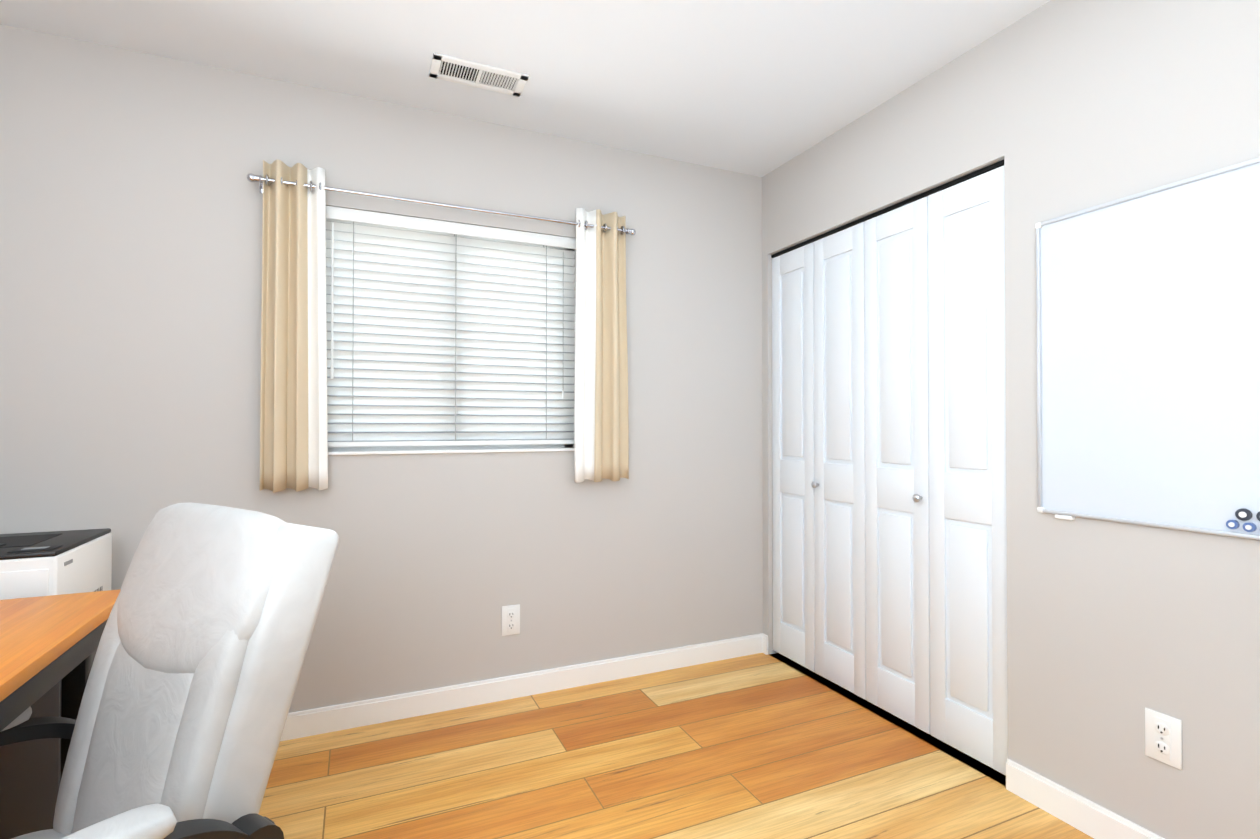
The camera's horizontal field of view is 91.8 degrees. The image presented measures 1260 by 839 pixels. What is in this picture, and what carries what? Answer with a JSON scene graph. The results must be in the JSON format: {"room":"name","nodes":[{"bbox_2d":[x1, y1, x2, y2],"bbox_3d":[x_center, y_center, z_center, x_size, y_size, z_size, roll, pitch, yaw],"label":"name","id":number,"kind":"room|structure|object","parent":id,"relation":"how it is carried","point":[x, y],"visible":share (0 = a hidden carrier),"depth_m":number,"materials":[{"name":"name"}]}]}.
{"room":"office","nodes":[
{"label":"office","id":0,"kind":"room"},
{"bbox_2d":[0,24,762,712],"bbox_3d":[-0.811,-0.037,2.551,3.487,2.440,0.140,0,-1,-24],"label":"wall","id":1,"kind":"structure","parent":0,"point":[130,276],"depth_m":2.37,"materials":[{"name":"grey paint"}]},
{"bbox_2d":[247,173,635,234],"bbox_3d":[-0.676,-0.858,2.496,1.520,0.060,0.082,0,-1,-24],"label":"curtain rod","id":2,"kind":"object","parent":1,"relation":"attached to","point":[251,177],"visible":0.75,"depth_m":2.41,"materials":[{"name":"silver metal"}]},
{"bbox_2d":[260,160,327,492],"bbox_3d":[-1.221,-0.335,2.227,0.220,1.191,0.064,0,-1,-24],"label":"curtain","id":3,"kind":"object","parent":2,"relation":"hanging from","point":[293,421],"visible":1,"depth_m":2.22,"materials":[{"name":"beige fabric"}]},
{"bbox_2d":[575,208,628,482],"bbox_3d":[-0.124,-0.325,2.717,0.261,1.201,0.064,0,-1,-24],"label":"curtain","id":4,"kind":"object","parent":2,"relation":"hanging from","point":[601,409],"visible":1,"depth_m":2.71,"materials":[{"name":"beige fabric"}]},
{"bbox_2d":[326,218,572,451],"bbox_3d":[-0.758,-0.339,2.611,1.060,0.955,0.076,0,-1,-24],"label":"window","id":5,"kind":"structure","parent":1,"relation":"in","point":[392,448],"depth_m":2.56,"materials":[{"name":"white plastic"}]},
{"bbox_2d":[326,206,575,446],"bbox_3d":[-0.728,-0.353,2.542,1.052,0.924,0.067,0,-1,-24],"label":"window blind","id":6,"kind":"object","parent":5,"relation":"attached to","point":[438,340],"visible":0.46,"depth_m":2.53,"materials":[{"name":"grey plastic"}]},
{"bbox_2d":[328,448,574,454],"bbox_3d":[-0.726,0.132,2.534,1.058,0.012,0.068,0,-1,-24],"label":"window sill","id":7,"kind":"structure","parent":1,"relation":"attached to","point":[441,451],"depth_m":2.49,"materials":[{"name":"white wood"}]},
{"bbox_2d":[502,604,519,635],"bbox_3d":[-0.506,0.854,2.595,0.078,0.125,0.010,0,-1,-24],"label":"electrical outlet","id":8,"kind":"object","parent":1,"relation":"attached to","point":[510,619],"visible":1,"depth_m":2.59,"materials":[{"name":"white plastic"}]},
{"bbox_2d":[280,633,763,740],"bbox_3d":[-0.780,1.135,2.469,3.207,0.095,0.013,0,-1,-24],"label":"baseboard","id":9,"kind":"structure","parent":1,"relation":"attached to","point":[316,721],"depth_m":2.57,"materials":[{"name":"white wood"}]},
{"bbox_2d":[0,0,1049,176],"bbox_3d":[0.022,-1.325,0.700,3.487,0.100,4.223,0,-1,-24],"label":"ceiling","id":10,"kind":"structure","parent":0,"point":[760,88],"depth_m":2.09,"materials":[{"name":"white paint"}]},
{"bbox_2d":[429,52,528,96],"bbox_3d":[-0.552,-1.257,2.232,0.335,0.009,0.150,0,-1,-24],"label":"ceiling vent","id":11,"kind":"object","parent":10,"relation":"in","point":[471,73],"visible":1,"depth_m":2.23,"materials":[{"name":"white plastic"}]},
{"bbox_2d":[259,653,1093,838],"bbox_3d":[0.293,1.216,0.829,4.107,0.100,4.285,0,-1,-24],"label":"floor","id":12,"kind":"structure","parent":0,"point":[759,746],"depth_m":2.04,"materials":[{"name":"brown wood"}]},
{"bbox_2d":[0,648,97,838],"bbox_3d":[-1.817,0.882,1.659,0.590,0.585,0.533,0,-1,-24],"label":"stand","id":13,"kind":"object","parent":12,"relation":"on","point":[30,775],"visible":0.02,"depth_m":1.53,"materials":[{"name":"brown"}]},
{"bbox_2d":[0,528,111,599],"bbox_3d":[-1.739,0.462,1.665,0.404,0.253,0.404,0,-1,-24],"label":"printer","id":14,"kind":"object","parent":13,"relation":"on","point":[35,564],"visible":0.65,"depth_m":1.64,"materials":[{"name":"white plastic"}]},
{"bbox_2d":[0,589,120,777],"bbox_3d":[-1.287,0.792,0.661,0.773,0.745,1.600,0,-1,-24],"label":"desk","id":15,"kind":"object","parent":12,"relation":"on","point":[47,643],"visible":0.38,"depth_m":1.25,"materials":[{"name":"brown wood"}]},
{"bbox_2d":[0,502,338,838],"bbox_3d":[-0.929,0.662,0.884,0.662,1.008,0.778,0,-1,32],"label":"office chair","id":16,"kind":"object","parent":12,"relation":"on","point":[174,730],"visible":0.98,"depth_m":1.00,"materials":[{"name":"white leather"}]},
{"bbox_2d":[762,0,1259,838],"bbox_3d":[1.550,-0.049,1.370,0.140,2.440,3.943,0,-1,-24],"label":"wall","id":17,"kind":"structure","parent":0,"point":[1066,108],"depth_m":1.73,"materials":[{"name":"grey paint"}]},
{"bbox_2d":[762,634,767,654],"bbox_3d":[0.688,1.141,3.100,0.013,0.095,0.033,0,-1,-24],"label":"baseboard","id":18,"kind":"structure","parent":17,"relation":"attached to","point":[764,643],"depth_m":3.10,"materials":[{"name":"white wood"}]},
{"bbox_2d":[771,160,1007,775],"bbox_3d":[0.975,0.160,2.537,0.070,2.007,1.239,0,-1,-24],"label":"closet doors","id":19,"kind":"structure","parent":17,"relation":"in","point":[889,465],"depth_m":2.36,"materials":[{"name":"white painted wood"},{"name":"metal"}]},
{"bbox_2d":[1006,759,1164,838],"bbox_3d":[1.744,1.118,0.737,0.013,0.095,2.650,0,-1,-24],"label":"baseboard","id":20,"kind":"structure","parent":17,"relation":"attached to","point":[1081,813],"depth_m":1.77,"materials":[{"name":"white wood"}]},
{"bbox_2d":[1035,157,1259,539],"bbox_3d":[1.363,-0.156,1.593,0.019,0.893,0.592,0,-1,-24],"label":"whiteboard","id":21,"kind":"object","parent":17,"relation":"attached to","point":[1148,351],"visible":1,"depth_m":1.59,"materials":[{"name":"white plastic"}]},
{"bbox_2d":[1145,708,1181,769],"bbox_3d":[1.372,0.822,1.573,0.010,0.125,0.078,0,-1,-24],"label":"electrical outlet","id":22,"kind":"object","parent":17,"relation":"attached to","point":[1163,738],"visible":1,"depth_m":1.57,"materials":[{"name":"white plastic"}]}
]}

